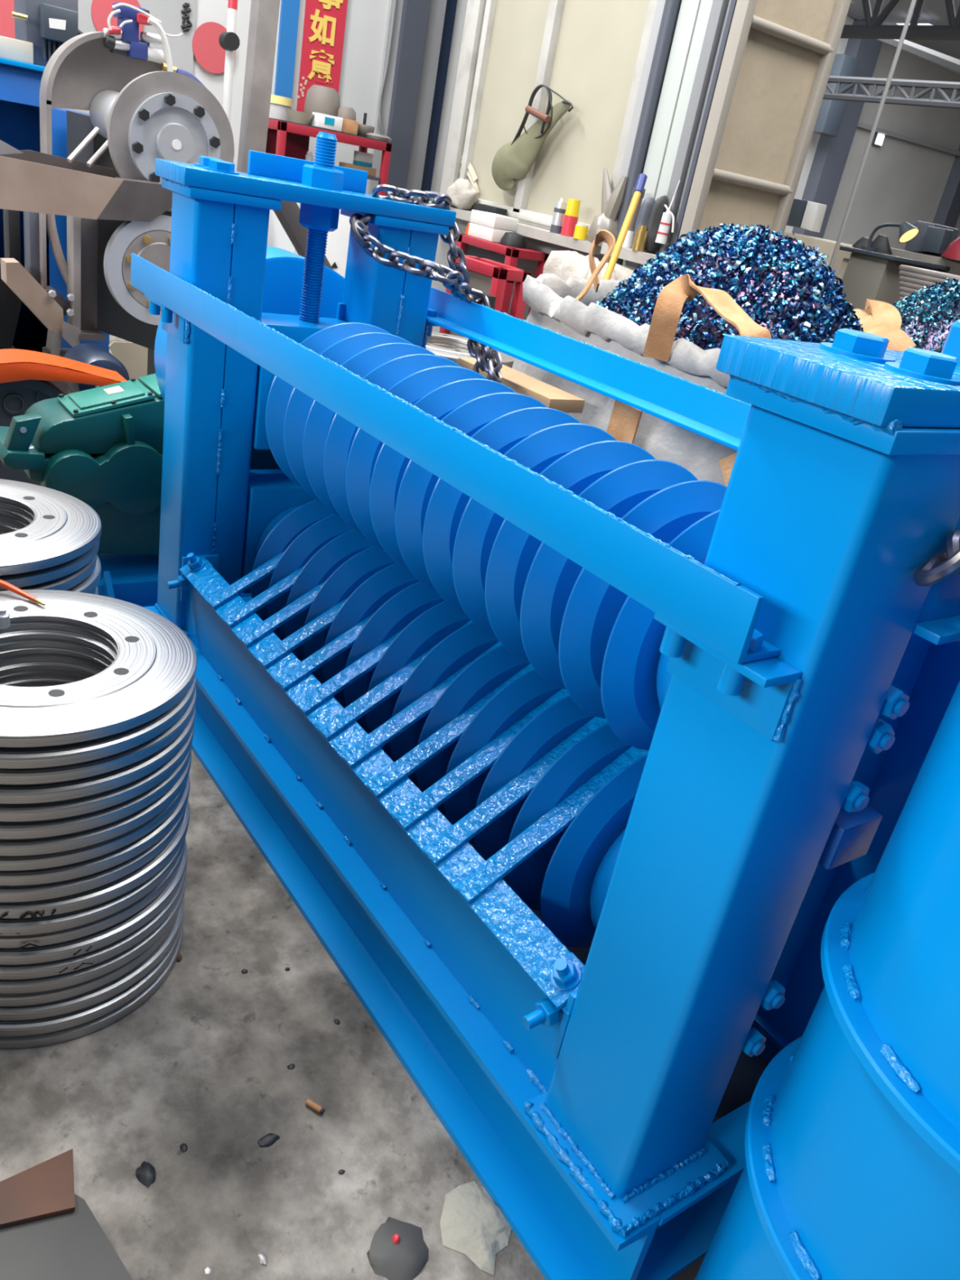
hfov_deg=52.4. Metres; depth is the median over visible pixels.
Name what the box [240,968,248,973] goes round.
chip
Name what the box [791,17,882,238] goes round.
column
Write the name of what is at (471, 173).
ribbons
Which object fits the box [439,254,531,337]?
rack
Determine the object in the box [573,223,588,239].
drink can
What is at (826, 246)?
bench
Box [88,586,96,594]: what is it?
ring
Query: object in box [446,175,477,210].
gloves
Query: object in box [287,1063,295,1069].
chip
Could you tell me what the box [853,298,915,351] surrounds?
bag
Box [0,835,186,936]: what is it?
ring
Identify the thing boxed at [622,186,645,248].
tube
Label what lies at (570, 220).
spray can
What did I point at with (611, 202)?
plastic bag
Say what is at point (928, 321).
heap
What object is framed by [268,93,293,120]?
storage jar
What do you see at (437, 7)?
trim
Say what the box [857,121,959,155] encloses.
trim
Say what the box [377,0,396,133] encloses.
cable
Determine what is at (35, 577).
ring
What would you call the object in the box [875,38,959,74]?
brace
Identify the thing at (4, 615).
plug
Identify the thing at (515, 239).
rubber bung
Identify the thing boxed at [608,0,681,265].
drain pipe
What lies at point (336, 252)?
cabinet
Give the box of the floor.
[0,334,545,1279]
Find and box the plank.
[457,357,584,413]
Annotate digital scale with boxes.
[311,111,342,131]
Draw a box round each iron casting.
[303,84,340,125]
[337,105,355,120]
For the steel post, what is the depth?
4.81 m
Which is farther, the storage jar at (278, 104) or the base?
the storage jar at (278, 104)
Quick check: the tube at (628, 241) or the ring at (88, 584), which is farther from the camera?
the tube at (628, 241)
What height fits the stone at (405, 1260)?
0.012 m
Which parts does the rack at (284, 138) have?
panel, rail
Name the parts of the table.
door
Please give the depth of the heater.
15.50 m
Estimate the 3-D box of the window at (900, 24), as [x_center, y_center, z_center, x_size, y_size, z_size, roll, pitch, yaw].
[6.569,-9.237,14.665,0.240,0.010,0.560,-8,31,-35]
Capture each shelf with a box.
[268,117,390,142]
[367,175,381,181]
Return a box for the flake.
[257,1253,267,1265]
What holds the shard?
on the floor
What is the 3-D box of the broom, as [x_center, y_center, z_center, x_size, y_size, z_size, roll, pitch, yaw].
[0.369,-1.255,4.322,0.273,1.569,1.000,15,26,9]
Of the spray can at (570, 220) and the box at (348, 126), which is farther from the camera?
the box at (348, 126)
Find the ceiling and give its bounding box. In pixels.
[846,0,959,59]
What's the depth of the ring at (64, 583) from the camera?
1.94 m
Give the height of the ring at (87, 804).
0.032 m
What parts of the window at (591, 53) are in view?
pane, pane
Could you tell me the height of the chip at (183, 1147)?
0.003 m
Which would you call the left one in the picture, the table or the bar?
the bar
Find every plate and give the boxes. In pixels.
[0,1149,75,1227]
[365,132,391,142]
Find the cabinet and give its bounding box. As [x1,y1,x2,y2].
[266,202,350,277]
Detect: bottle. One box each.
[305,151,313,160]
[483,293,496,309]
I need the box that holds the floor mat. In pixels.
[671,1255,705,1279]
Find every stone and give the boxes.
[366,1217,428,1279]
[440,1181,511,1275]
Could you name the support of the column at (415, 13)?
attached to the wall at (366, 20)
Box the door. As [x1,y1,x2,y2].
[677,0,851,246]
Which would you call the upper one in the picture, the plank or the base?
the plank
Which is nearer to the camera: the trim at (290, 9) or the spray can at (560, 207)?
the spray can at (560, 207)
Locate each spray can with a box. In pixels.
[550,197,567,233]
[560,198,580,236]
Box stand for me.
[218,0,239,123]
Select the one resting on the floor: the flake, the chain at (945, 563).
the flake
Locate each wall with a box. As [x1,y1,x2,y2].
[192,0,467,201]
[431,0,737,332]
[784,15,959,260]
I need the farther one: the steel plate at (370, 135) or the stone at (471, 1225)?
the steel plate at (370, 135)
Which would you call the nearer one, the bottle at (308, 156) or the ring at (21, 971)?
the ring at (21, 971)
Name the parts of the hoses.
mounting plate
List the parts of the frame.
rim plate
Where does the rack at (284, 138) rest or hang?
on the floor
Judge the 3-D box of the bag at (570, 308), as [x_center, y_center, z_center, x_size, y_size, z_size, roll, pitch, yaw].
[0.656,-0.468,3.047,1.182,1.361,1.180,-11,33,-39]
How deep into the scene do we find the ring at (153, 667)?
1.58 m
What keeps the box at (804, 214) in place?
on the bench
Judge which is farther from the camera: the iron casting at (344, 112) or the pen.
the iron casting at (344, 112)
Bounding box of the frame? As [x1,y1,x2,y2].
[0,57,109,352]
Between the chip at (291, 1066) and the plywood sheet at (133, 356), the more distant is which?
the plywood sheet at (133, 356)
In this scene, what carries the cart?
on the floor
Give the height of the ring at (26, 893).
0.032 m
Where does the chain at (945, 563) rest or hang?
attached to the machine at (573, 752)
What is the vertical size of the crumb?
0.003 m
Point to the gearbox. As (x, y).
(102, 447)
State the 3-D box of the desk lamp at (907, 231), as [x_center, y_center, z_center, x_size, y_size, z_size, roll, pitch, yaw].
[2.490,-2.452,5.933,0.124,0.194,0.330,-8,31,-35]
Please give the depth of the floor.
1.61 m
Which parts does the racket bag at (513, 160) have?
cord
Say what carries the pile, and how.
on the floor
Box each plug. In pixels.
[0,608,9,628]
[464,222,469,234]
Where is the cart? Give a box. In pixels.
[456,233,549,316]
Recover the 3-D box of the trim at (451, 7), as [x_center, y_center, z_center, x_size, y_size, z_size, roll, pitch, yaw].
[-0.265,-5.064,7.963,0.117,5.000,0.030,-8,31,-35]
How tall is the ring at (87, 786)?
0.032 m
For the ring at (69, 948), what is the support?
on the ring at (21, 971)
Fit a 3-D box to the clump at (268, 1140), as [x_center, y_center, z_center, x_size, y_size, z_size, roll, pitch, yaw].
[-0.341,0.806,1.575,0.036,0.006,0.020,-8,31,-35]
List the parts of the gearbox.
inspection lid, raised panel, rating plate, lid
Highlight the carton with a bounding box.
[338,161,376,176]
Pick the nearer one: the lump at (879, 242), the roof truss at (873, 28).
the lump at (879, 242)
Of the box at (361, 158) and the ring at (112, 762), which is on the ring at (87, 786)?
the ring at (112, 762)
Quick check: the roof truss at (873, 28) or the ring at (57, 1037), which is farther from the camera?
the roof truss at (873, 28)
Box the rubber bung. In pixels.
[500,231,525,248]
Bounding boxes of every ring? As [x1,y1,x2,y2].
[0,479,102,575]
[0,509,99,590]
[0,522,97,591]
[0,589,196,747]
[0,631,195,768]
[0,648,196,784]
[0,662,195,804]
[0,680,194,822]
[0,744,191,839]
[0,754,191,856]
[0,773,190,885]
[0,778,187,871]
[0,799,190,919]
[0,804,186,902]
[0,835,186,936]
[0,840,185,949]
[0,840,187,964]
[0,864,186,979]
[0,877,186,993]
[0,898,184,1020]
[0,910,179,1006]
[0,920,182,1036]
[0,922,182,1048]
[65,555,101,593]
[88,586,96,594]
[94,585,98,595]
[426,331,514,367]
[431,343,511,368]
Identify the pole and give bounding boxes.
[829,0,916,269]
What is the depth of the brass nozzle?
4.56 m
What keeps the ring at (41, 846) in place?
on the ring at (72, 856)
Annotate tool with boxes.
[888,221,959,275]
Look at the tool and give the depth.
6.29 m
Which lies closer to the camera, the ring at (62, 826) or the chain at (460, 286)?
the ring at (62, 826)
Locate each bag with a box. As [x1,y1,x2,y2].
[491,84,573,190]
[511,229,771,486]
[586,167,627,244]
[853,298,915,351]
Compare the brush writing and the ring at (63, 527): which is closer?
the ring at (63, 527)
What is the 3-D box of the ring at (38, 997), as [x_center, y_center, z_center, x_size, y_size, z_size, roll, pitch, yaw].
[-0.817,0.476,1.814,0.503,0.032,0.503,0,28,-23]
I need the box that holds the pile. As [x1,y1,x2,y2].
[898,264,959,303]
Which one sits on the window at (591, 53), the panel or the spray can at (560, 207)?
the spray can at (560, 207)
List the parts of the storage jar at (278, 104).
lid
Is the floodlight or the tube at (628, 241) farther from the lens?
the floodlight
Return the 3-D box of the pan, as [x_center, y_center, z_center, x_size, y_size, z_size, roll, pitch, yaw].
[-0.873,-3.884,7.354,0.159,0.160,0.159,-8,31,-35]
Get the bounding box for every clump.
[135,1160,155,1188]
[257,1133,279,1147]
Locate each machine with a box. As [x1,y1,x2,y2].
[0,31,234,395]
[130,131,959,1279]
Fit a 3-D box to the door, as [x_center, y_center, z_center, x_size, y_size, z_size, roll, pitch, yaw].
[1.320,-2.558,4.280,0.632,4.150,0.071,-8,31,-35]
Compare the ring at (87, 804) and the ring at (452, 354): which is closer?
the ring at (87, 804)
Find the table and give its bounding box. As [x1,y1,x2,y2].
[837,245,950,309]
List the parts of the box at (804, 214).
panel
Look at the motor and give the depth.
3.67 m
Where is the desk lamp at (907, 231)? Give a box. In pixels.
[860,221,919,252]
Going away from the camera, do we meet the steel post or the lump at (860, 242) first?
the steel post
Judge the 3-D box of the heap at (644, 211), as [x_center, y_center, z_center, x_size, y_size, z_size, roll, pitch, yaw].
[0.789,-1.972,4.621,0.110,0.239,0.094,-8,31,-35]
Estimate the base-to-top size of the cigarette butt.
0.009 m
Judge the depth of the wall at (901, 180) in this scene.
17.58 m
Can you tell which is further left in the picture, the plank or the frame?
the frame
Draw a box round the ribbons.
[459,155,479,193]
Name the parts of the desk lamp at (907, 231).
arm, lamp shade, bulb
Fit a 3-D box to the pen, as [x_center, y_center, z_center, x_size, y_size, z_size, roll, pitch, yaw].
[-0.838,-0.096,1.739,0.161,0.026,0.025,17,26,11]
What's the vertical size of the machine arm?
0.628 m
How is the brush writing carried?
attached to the wall at (366, 20)
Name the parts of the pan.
dish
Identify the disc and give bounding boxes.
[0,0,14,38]
[91,0,143,38]
[191,22,235,73]
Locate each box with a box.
[11,0,83,66]
[341,118,358,134]
[352,150,373,167]
[467,222,513,242]
[470,209,519,231]
[474,202,507,215]
[786,198,826,232]
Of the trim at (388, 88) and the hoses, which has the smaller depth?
the hoses
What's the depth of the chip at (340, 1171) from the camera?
1.55 m
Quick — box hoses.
[102,1,204,86]
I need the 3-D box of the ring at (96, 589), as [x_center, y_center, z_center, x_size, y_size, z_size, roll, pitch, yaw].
[-1.062,-0.102,2.028,0.503,0.032,0.503,5,26,-12]
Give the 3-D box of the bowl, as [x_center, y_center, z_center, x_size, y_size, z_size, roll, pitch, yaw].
[-1.292,-3.746,6.994,0.209,0.075,0.209,-8,31,-35]
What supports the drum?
on the floor
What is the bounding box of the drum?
[694,680,959,1279]
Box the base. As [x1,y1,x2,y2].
[97,553,251,607]
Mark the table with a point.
(867, 274)
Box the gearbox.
[0,373,164,555]
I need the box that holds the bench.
[783,231,883,279]
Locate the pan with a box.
[357,112,374,137]
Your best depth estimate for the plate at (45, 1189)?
1.42 m
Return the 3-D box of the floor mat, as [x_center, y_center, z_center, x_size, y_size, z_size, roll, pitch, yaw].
[0.346,0.997,1.463,0.213,0.003,0.136,-8,31,-35]
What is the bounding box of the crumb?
[204,1266,210,1275]
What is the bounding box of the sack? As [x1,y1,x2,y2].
[542,250,634,281]
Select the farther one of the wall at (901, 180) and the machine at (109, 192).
the wall at (901, 180)
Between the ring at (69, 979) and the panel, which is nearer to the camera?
the ring at (69, 979)
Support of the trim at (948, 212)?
attached to the wall at (901, 180)
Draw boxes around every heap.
[596,222,864,350]
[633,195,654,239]
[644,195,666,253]
[891,277,959,353]
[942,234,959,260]
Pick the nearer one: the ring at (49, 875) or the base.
the ring at (49, 875)
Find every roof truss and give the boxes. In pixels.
[822,75,959,108]
[840,0,959,39]
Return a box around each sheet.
[0,1194,132,1279]
[108,341,147,380]
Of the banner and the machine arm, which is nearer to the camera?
the machine arm
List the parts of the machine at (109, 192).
leg, guard leg, leg, leg, clamp plate, gusset plate, stay rod, foot plate, stay rod, guard plate, plate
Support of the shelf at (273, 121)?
attached to the rack at (284, 138)
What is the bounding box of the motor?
[62,342,129,394]
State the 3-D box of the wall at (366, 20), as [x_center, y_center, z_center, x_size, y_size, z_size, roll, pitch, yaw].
[-3.296,-4.897,5.787,10.400,5.500,0.150,-8,31,-35]
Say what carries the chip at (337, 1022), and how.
on the floor
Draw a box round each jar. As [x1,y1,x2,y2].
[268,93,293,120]
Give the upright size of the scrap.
0.020 m
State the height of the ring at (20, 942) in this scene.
0.032 m
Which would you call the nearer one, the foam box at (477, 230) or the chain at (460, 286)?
the chain at (460, 286)
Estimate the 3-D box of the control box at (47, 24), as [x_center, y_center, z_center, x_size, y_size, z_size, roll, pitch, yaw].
[-2.045,-2.921,4.664,0.394,0.333,0.322,-8,31,-35]
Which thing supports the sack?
on the floor
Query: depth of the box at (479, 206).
5.53 m
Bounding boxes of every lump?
[852,236,868,248]
[870,235,891,254]
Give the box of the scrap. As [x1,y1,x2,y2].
[391,1233,400,1244]
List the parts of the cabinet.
door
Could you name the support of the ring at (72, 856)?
on the ring at (49, 875)
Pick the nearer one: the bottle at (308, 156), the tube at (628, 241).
the tube at (628, 241)
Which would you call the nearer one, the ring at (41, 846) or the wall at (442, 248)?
the ring at (41, 846)
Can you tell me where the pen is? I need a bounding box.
[0,579,44,605]
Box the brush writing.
[181,2,191,31]
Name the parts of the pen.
handle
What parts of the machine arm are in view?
belt guard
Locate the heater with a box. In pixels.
[813,53,859,137]
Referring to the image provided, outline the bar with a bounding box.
[273,200,333,269]
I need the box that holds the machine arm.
[0,348,126,485]
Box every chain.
[349,184,502,382]
[913,528,959,586]
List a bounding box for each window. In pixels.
[428,0,657,255]
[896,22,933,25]
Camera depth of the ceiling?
14.74 m
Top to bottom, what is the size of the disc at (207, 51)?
0.322 m
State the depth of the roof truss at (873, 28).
8.04 m
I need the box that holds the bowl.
[285,108,314,124]
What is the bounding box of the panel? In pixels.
[0,35,33,63]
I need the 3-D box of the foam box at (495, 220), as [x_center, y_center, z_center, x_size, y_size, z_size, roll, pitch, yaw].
[0.078,-2.307,5.365,0.160,0.065,0.236,-8,31,-35]
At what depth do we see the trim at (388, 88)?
7.89 m
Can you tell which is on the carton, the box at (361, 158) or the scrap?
the box at (361, 158)
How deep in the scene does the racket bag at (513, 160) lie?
5.31 m
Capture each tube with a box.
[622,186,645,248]
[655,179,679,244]
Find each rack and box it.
[265,117,391,195]
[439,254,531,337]
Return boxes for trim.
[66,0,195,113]
[274,0,300,120]
[366,0,403,194]
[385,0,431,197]
[405,0,446,200]
[420,0,457,199]
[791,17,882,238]
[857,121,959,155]
[932,144,959,257]
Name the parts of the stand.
knob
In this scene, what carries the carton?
on the rack at (284, 138)
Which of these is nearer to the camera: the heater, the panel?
the panel
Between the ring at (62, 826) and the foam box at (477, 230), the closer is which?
the ring at (62, 826)
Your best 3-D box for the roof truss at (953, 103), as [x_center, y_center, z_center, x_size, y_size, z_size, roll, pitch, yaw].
[5.694,-7.387,13.149,0.087,0.298,2.810,-8,31,-35]
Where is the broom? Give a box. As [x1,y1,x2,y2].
[602,173,647,279]
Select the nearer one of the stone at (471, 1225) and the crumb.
the crumb
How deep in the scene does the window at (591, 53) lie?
5.24 m
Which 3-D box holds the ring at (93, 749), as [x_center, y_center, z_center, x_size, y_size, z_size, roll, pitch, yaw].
[-0.729,0.059,1.607,0.503,0.032,0.503,14,25,7]
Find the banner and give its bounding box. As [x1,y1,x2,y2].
[296,0,347,111]
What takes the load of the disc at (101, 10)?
attached to the wall at (366, 20)
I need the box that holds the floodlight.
[871,132,884,146]
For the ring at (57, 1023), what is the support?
on the ring at (57, 1037)
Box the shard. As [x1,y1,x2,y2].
[176,953,182,962]
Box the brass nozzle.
[631,224,648,252]
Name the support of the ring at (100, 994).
on the ring at (57, 1023)
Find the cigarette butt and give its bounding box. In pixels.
[305,1098,324,1114]
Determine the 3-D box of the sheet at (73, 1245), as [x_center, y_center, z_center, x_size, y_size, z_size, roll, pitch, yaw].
[-0.612,0.863,1.348,0.210,0.003,0.277,-8,31,-35]
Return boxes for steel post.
[236,0,279,173]
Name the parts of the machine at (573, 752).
foot plate, post, flange plate, cross plate, plate, post, flange plate, angle rail, angle rail, foot plate, post, foot plate, plate, flange plate, post, plate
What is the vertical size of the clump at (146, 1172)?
0.008 m
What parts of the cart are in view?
dark panel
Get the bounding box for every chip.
[179,1142,187,1152]
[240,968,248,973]
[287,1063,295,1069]
[333,1018,340,1025]
[337,1169,345,1174]
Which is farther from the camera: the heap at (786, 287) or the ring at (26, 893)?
the heap at (786, 287)

